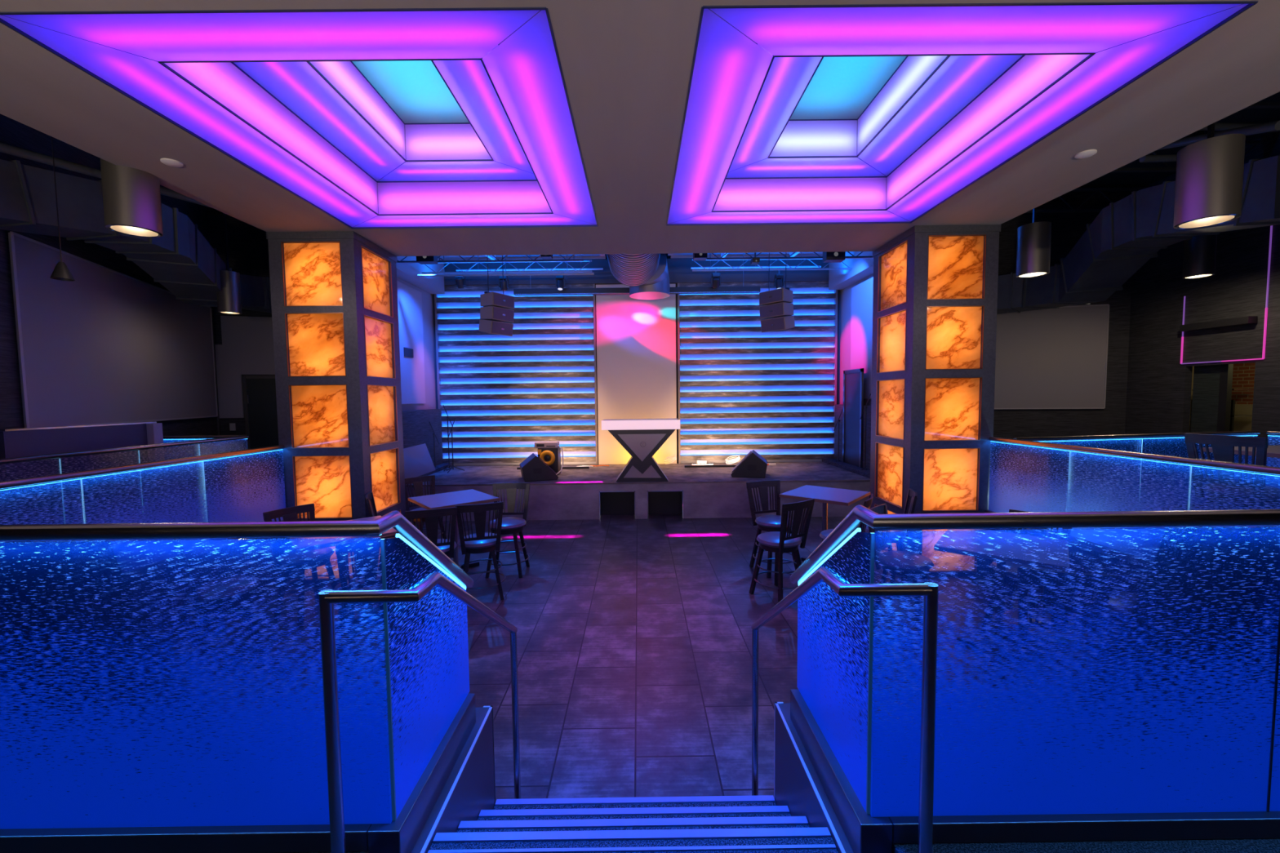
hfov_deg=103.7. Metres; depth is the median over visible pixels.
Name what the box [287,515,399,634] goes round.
bar table
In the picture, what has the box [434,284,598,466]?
wall panel
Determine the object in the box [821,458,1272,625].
floor
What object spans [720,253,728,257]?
ceiling beam
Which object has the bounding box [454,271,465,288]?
light
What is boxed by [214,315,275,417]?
wall panel
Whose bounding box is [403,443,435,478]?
shield
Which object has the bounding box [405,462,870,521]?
stage
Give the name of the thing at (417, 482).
bar chair
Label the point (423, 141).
diffuser
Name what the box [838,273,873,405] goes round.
wall
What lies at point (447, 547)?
bar chair
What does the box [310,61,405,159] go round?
diffuser
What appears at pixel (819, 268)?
joist
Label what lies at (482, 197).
diffuser
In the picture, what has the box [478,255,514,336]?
speaker
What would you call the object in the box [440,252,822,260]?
ceiling
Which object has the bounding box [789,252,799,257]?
ceiling beam
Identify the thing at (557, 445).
power cable
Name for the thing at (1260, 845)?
floor
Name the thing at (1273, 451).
bar table
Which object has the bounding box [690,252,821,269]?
pipe
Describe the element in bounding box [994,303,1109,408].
projection screen
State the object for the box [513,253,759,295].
screen housing
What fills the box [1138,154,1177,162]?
ceiling pipe
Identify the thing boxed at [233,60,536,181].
diffuser
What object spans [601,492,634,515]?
speaker grille
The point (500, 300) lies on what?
grille
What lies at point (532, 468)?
floor monitor
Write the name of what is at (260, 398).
door
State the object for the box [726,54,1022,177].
diffuser
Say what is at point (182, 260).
air duct
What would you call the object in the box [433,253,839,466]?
wall
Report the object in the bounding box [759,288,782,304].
grille
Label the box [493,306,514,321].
grille
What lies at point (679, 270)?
lighting truss
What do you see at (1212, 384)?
door
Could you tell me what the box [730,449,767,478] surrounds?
floor monitor
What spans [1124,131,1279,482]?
wall
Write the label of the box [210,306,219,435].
trim
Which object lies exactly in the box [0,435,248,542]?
glass balustrade
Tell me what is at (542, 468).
grille
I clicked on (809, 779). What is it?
stair stringer
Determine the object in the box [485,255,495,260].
ceiling beam
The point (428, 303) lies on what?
wall
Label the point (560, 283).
light
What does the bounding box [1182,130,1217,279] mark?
pendant light
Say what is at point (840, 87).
diffuser
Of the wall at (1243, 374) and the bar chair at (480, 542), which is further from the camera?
the wall at (1243, 374)
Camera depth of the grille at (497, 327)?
10.19 m
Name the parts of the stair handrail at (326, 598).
post, rail, post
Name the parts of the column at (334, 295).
onyx panel, onyx panel, onyx panel, onyx panel, onyx panel, onyx panel, onyx panel, onyx panel, onyx panel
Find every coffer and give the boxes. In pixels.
[0,7,598,229]
[666,0,1257,226]
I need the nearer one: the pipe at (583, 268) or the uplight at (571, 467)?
the pipe at (583, 268)
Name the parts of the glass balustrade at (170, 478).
glass panel, rail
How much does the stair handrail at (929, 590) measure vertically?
1.866 m
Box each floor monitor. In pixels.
[519,453,558,481]
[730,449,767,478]
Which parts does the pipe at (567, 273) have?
drop rod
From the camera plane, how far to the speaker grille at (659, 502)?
10.67 m
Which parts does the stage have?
opening frame, opening frame, power strip, power strip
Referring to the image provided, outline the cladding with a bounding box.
[1233,404,1253,435]
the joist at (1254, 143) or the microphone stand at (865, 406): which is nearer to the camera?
the joist at (1254, 143)
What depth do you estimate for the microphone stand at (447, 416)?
12.31 m
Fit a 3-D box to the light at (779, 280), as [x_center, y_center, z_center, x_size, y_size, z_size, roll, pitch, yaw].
[3.327,-3.539,12.028,0.230,0.514,0.194,-1,3,0]
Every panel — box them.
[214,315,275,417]
[396,280,425,404]
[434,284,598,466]
[595,284,676,464]
[676,281,837,463]
[850,276,873,399]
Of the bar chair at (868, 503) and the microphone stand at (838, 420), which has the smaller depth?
the bar chair at (868, 503)
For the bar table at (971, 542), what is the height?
1.067 m
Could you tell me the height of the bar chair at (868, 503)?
1.245 m
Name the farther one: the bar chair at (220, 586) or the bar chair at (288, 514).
the bar chair at (288, 514)
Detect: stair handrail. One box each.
[318,571,520,852]
[751,566,938,852]
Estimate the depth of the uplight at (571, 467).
12.29 m
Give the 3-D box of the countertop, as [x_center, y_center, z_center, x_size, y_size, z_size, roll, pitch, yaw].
[0.016,-0.051,10.545,1.602,0.192,0.620,-1,3,0]
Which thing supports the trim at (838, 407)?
attached to the wall at (845, 295)
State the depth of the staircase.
2.29 m
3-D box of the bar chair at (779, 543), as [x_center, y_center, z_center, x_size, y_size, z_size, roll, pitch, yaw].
[1.739,1.499,6.238,0.602,1.245,0.643,-3,4,-34]
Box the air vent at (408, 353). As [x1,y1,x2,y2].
[404,346,413,357]
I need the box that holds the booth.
[601,418,679,482]
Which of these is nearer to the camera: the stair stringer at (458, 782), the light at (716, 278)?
the stair stringer at (458, 782)
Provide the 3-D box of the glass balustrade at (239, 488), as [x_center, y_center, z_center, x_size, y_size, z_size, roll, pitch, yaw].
[-4.811,0.916,4.368,0.100,1.066,4.751,-1,3,1]
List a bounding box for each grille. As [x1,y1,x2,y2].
[491,321,512,335]
[493,293,514,307]
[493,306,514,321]
[535,453,557,475]
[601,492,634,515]
[648,491,680,514]
[731,450,751,472]
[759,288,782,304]
[760,302,782,318]
[760,317,784,332]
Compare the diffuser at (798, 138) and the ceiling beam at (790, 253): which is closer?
the diffuser at (798, 138)
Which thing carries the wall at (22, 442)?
on the floor at (231, 551)
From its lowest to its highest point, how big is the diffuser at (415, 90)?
0.001 m
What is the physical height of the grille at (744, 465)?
0.421 m
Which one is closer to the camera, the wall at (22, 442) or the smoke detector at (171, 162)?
the smoke detector at (171, 162)
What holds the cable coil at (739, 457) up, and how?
on the stage
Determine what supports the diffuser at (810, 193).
attached to the coffer at (941, 96)
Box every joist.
[395,254,583,263]
[422,255,591,274]
[692,253,850,271]
[706,251,873,260]
[1111,140,1260,172]
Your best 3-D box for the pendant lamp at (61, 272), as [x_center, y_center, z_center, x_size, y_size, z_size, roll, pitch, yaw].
[-5.876,-3.107,5.004,0.170,3.232,0.170,-1,3,0]
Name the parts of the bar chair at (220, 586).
crest rail, post, leg, leg, seat, seat, leg, leg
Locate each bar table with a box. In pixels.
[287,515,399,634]
[408,488,500,569]
[779,484,870,563]
[933,528,1069,666]
[1202,444,1279,457]
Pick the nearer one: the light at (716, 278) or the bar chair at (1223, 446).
the bar chair at (1223, 446)
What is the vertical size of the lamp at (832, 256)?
1.074 m
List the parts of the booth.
pane, pane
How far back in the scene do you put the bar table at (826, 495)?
7.26 m
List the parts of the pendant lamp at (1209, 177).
stem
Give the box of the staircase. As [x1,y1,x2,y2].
[427,795,838,852]
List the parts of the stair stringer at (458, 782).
edge trim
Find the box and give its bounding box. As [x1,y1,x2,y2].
[696,459,706,463]
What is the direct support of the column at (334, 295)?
on the floor at (634, 636)
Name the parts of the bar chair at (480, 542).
post, leg, leg, seat, rail, crest rail, seat, leg, post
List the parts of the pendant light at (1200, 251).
lamp shade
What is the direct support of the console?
on the loudspeaker
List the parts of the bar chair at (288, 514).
post, leg, rail, crest rail, leg, seat, seat, post, leg, leg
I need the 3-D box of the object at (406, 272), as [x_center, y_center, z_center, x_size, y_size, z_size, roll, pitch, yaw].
[-5.102,-3.672,11.234,0.339,0.825,2.860,-1,3,0]
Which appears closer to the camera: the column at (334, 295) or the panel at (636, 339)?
the column at (334, 295)
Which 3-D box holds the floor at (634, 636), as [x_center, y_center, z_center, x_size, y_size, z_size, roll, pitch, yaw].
[0.000,2.106,7.612,10.800,0.100,11.150,-1,3,0]
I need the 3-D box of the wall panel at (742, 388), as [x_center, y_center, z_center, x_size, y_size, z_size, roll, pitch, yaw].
[3.012,-1.363,12.936,4.075,4.608,0.125,-1,3,0]
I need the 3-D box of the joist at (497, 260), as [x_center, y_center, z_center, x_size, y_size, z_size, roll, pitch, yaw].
[-2.971,-3.563,9.496,3.810,0.895,0.060,-1,3,0]
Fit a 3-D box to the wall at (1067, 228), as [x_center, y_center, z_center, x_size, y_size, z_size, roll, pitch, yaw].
[8.205,-1.813,12.189,6.057,7.000,0.120,0,3,13]
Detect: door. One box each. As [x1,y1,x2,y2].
[242,375,279,454]
[842,368,863,467]
[1189,364,1233,432]
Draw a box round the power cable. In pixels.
[555,444,563,475]
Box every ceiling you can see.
[0,0,1279,256]
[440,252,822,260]
[1060,91,1279,196]
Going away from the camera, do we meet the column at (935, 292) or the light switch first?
the column at (935, 292)
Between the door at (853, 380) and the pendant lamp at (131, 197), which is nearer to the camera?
the pendant lamp at (131, 197)
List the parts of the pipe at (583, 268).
drop rod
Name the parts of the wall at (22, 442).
post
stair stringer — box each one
[367,693,495,852]
[773,688,893,852]
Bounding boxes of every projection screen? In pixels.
[8,231,217,427]
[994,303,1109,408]
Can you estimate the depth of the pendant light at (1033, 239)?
6.80 m
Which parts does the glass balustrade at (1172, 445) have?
glass panel, rail, glass panel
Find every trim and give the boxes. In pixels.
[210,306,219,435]
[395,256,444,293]
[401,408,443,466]
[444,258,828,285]
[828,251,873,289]
[834,404,871,470]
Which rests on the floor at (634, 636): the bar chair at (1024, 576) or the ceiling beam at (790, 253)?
the bar chair at (1024, 576)
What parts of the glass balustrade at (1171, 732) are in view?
glass panel, rail, glass panel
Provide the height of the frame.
2.411 m
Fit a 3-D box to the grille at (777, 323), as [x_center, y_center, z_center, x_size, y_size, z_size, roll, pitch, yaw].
[2.692,-2.065,10.204,0.045,0.224,0.540,-3,4,-40]
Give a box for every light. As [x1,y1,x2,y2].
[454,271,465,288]
[498,270,508,290]
[555,270,565,290]
[711,268,720,288]
[773,267,784,288]
[1015,207,1051,278]
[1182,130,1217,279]
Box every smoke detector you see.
[160,158,183,167]
[1074,149,1097,159]
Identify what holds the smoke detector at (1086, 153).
attached to the ceiling at (626, 65)
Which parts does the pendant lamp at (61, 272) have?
cord, lamp shade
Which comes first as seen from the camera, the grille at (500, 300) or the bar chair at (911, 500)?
the bar chair at (911, 500)
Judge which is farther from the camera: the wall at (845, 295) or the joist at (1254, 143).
the wall at (845, 295)
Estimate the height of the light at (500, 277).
0.471 m
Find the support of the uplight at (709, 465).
on the stage
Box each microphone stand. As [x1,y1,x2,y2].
[429,422,446,470]
[442,404,460,471]
[446,417,464,473]
[826,408,843,464]
[852,393,871,472]
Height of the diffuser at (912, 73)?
0.403 m
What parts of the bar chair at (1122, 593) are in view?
leg, leg, seat, seat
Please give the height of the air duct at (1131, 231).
1.315 m
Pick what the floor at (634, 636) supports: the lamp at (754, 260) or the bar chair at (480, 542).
the bar chair at (480, 542)
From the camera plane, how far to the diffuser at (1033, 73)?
4.36 m
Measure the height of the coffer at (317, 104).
0.817 m
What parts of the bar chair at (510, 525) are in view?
leg, post, leg, seat, seat, crest rail, rail, leg, leg, post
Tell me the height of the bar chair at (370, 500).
1.245 m
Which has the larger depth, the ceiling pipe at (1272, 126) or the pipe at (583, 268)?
the pipe at (583, 268)
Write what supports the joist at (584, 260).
hanging from the ceiling at (762, 254)
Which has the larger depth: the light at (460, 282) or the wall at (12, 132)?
the light at (460, 282)
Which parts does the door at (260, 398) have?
hinge plate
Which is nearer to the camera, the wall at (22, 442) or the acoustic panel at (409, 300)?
the wall at (22, 442)
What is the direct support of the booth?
on the stage
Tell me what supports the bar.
attached to the wall at (1158, 388)
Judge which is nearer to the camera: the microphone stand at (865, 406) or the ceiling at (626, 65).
the ceiling at (626, 65)
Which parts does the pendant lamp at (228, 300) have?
stem, lamp shade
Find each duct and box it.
[0,159,271,313]
[606,253,670,299]
[996,155,1279,314]
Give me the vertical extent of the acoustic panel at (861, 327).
2.650 m
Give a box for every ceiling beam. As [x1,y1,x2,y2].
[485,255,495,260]
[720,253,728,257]
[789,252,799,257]
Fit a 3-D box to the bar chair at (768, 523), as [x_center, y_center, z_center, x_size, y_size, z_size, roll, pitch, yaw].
[1.908,1.442,7.174,0.602,1.245,0.643,-2,4,-18]
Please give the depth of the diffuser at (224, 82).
4.34 m
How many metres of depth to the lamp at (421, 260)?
8.93 m
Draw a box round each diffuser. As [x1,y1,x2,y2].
[164,62,377,213]
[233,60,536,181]
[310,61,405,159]
[352,60,468,123]
[377,181,551,213]
[404,124,491,159]
[713,177,886,210]
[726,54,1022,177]
[769,120,857,156]
[790,56,906,119]
[857,55,946,155]
[886,54,1088,208]
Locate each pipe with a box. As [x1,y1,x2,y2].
[0,142,212,208]
[417,254,594,276]
[456,254,603,271]
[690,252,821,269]
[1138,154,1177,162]
[1157,120,1279,150]
[1198,122,1279,132]
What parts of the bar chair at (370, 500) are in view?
crest rail, post, post, leg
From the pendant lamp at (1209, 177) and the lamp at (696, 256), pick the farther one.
the lamp at (696, 256)
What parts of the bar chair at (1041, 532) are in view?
leg, leg, post, seat, seat, leg, crest rail, leg, post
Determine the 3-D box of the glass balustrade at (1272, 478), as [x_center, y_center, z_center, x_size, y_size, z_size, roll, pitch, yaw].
[8.893,0.710,5.210,0.100,1.068,3.850,-1,3,0]
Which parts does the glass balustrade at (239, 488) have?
glass panel, rail, glass panel, glass panel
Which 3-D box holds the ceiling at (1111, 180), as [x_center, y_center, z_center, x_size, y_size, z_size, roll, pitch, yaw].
[1.032,-4.810,4.078,24.200,0.100,17.900,-1,3,0]
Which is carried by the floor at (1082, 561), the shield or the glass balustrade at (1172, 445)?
the glass balustrade at (1172, 445)
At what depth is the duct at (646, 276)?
10.39 m
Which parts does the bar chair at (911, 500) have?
seat, seat, leg, leg, post, post, crest rail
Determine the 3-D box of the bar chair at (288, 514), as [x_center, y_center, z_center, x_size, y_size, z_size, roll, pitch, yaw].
[-3.878,1.586,5.838,0.643,1.245,0.602,1,4,27]
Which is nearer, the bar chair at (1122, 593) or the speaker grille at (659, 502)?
the bar chair at (1122, 593)
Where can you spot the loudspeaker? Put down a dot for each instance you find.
(551, 456)
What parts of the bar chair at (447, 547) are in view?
post, crest rail, seat, rail, post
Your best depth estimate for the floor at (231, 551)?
5.62 m
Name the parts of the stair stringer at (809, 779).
edge trim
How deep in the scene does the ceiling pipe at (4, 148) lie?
5.29 m
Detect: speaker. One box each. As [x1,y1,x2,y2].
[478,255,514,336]
[759,252,795,332]
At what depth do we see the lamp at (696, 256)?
8.95 m
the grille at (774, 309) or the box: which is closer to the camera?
the grille at (774, 309)
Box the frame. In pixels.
[1180,225,1272,364]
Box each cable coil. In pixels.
[663,454,675,464]
[724,454,740,464]
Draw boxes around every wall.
[0,114,221,524]
[0,422,168,541]
[207,206,275,441]
[396,277,437,411]
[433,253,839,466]
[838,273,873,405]
[993,191,1133,446]
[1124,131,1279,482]
[1208,362,1255,404]
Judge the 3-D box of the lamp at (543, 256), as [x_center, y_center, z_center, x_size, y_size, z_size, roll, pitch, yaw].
[-1.681,-3.508,9.000,0.182,0.966,0.207,-1,3,0]
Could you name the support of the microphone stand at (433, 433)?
on the stage
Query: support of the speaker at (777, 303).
hanging from the ceiling at (762, 254)
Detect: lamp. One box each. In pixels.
[49,136,75,280]
[100,158,163,237]
[217,213,241,314]
[416,256,437,264]
[540,254,552,259]
[693,253,706,260]
[750,252,759,265]
[822,251,845,262]
[1173,122,1245,229]
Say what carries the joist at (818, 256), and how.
hanging from the ceiling at (762, 254)
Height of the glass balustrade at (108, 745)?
2.076 m
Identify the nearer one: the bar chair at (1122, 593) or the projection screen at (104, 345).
the bar chair at (1122, 593)
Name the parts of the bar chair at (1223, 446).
post, leg, crest rail, rail, leg, seat, seat, post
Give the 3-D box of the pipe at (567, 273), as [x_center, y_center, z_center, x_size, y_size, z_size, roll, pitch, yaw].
[-2.825,-3.620,10.545,3.700,0.898,0.048,-1,3,0]
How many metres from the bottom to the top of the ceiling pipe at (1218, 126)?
0.167 m
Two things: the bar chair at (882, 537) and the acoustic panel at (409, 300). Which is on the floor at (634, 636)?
the bar chair at (882, 537)
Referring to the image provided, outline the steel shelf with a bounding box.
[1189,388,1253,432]
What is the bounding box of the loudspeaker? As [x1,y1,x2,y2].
[537,446,560,475]
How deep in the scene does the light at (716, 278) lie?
11.96 m
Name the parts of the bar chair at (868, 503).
seat, post, crest rail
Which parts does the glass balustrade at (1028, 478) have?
glass panel, glass panel, rail, glass panel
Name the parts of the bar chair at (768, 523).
post, leg, crest rail, rail, leg, seat, seat, post, leg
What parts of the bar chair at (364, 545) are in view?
leg, post, leg, seat, seat, rail, crest rail, leg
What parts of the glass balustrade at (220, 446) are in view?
glass panel, glass panel, rail, glass panel, glass panel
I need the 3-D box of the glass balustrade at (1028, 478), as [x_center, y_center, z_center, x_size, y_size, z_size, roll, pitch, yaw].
[4.788,0.806,4.398,0.100,1.066,4.752,-1,3,-2]
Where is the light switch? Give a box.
[229,422,235,431]
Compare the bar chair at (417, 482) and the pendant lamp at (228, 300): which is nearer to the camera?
the bar chair at (417, 482)
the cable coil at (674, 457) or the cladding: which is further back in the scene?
the cable coil at (674, 457)
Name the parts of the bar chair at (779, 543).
leg, leg, seat, seat, leg, post, rail, leg, crest rail, post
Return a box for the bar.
[1179,315,1257,331]
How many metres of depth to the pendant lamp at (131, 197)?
4.73 m
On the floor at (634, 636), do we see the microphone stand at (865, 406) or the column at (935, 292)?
the column at (935, 292)
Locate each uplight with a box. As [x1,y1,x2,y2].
[516,466,589,469]
[684,464,736,467]
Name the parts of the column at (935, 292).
onyx panel, onyx panel, onyx panel, onyx panel, onyx panel, onyx panel, onyx panel, onyx panel, onyx panel, onyx panel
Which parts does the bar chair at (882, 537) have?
post, crest rail, leg, rail, post, leg, seat, seat, leg, leg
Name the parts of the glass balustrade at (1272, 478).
glass panel, rail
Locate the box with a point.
(704, 461)
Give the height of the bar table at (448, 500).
1.067 m
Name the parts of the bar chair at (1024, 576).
leg, post, leg, seat, seat, rail, leg, crest rail, leg, post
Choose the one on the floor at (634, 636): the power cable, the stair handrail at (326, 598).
the stair handrail at (326, 598)
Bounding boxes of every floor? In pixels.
[121,462,452,647]
[169,514,1092,801]
[278,838,1279,852]
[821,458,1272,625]
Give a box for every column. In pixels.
[266,231,405,585]
[870,224,1000,577]
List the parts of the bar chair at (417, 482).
post, rail, seat, crest rail, leg, seat, post, leg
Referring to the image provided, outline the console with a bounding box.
[534,441,559,448]
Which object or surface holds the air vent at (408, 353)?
attached to the acoustic panel at (409, 300)
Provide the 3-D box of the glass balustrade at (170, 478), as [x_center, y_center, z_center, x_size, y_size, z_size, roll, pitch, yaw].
[-7.460,0.691,8.607,1.520,1.078,0.100,-1,3,0]
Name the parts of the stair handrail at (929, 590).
post, rail, post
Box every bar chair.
[172,538,266,676]
[262,503,341,627]
[333,533,402,676]
[365,491,416,574]
[404,475,446,539]
[404,506,457,558]
[455,502,505,599]
[485,482,529,578]
[746,480,797,577]
[749,498,814,602]
[819,493,873,562]
[865,488,917,581]
[867,503,933,639]
[980,509,1071,654]
[992,566,1115,723]
[1086,590,1133,663]
[1184,433,1279,527]
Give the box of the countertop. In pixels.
[603,418,677,420]
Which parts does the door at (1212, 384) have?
panel, post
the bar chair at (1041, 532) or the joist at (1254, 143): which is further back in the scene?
the joist at (1254, 143)
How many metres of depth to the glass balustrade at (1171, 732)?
1.88 m
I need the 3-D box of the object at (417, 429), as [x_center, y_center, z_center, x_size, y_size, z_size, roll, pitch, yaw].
[-5.146,0.380,11.458,0.159,1.490,2.830,-1,3,0]
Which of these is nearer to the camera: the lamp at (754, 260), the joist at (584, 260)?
the lamp at (754, 260)
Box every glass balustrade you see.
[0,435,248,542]
[0,444,285,579]
[0,510,474,852]
[163,435,247,498]
[789,505,1279,844]
[985,436,1279,567]
[1013,431,1260,511]
[1265,431,1279,507]
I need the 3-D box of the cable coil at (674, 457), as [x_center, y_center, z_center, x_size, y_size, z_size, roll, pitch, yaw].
[0.763,0.836,12.774,0.316,0.225,0.320,-1,3,0]
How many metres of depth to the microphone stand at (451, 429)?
12.02 m
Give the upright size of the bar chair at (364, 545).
1.245 m
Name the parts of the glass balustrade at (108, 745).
rail, glass panel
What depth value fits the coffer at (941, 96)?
4.16 m
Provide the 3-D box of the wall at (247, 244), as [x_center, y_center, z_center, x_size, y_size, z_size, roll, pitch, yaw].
[-7.600,-1.632,12.164,4.642,7.000,0.120,-2,4,-17]
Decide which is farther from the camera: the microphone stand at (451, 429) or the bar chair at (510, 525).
the microphone stand at (451, 429)

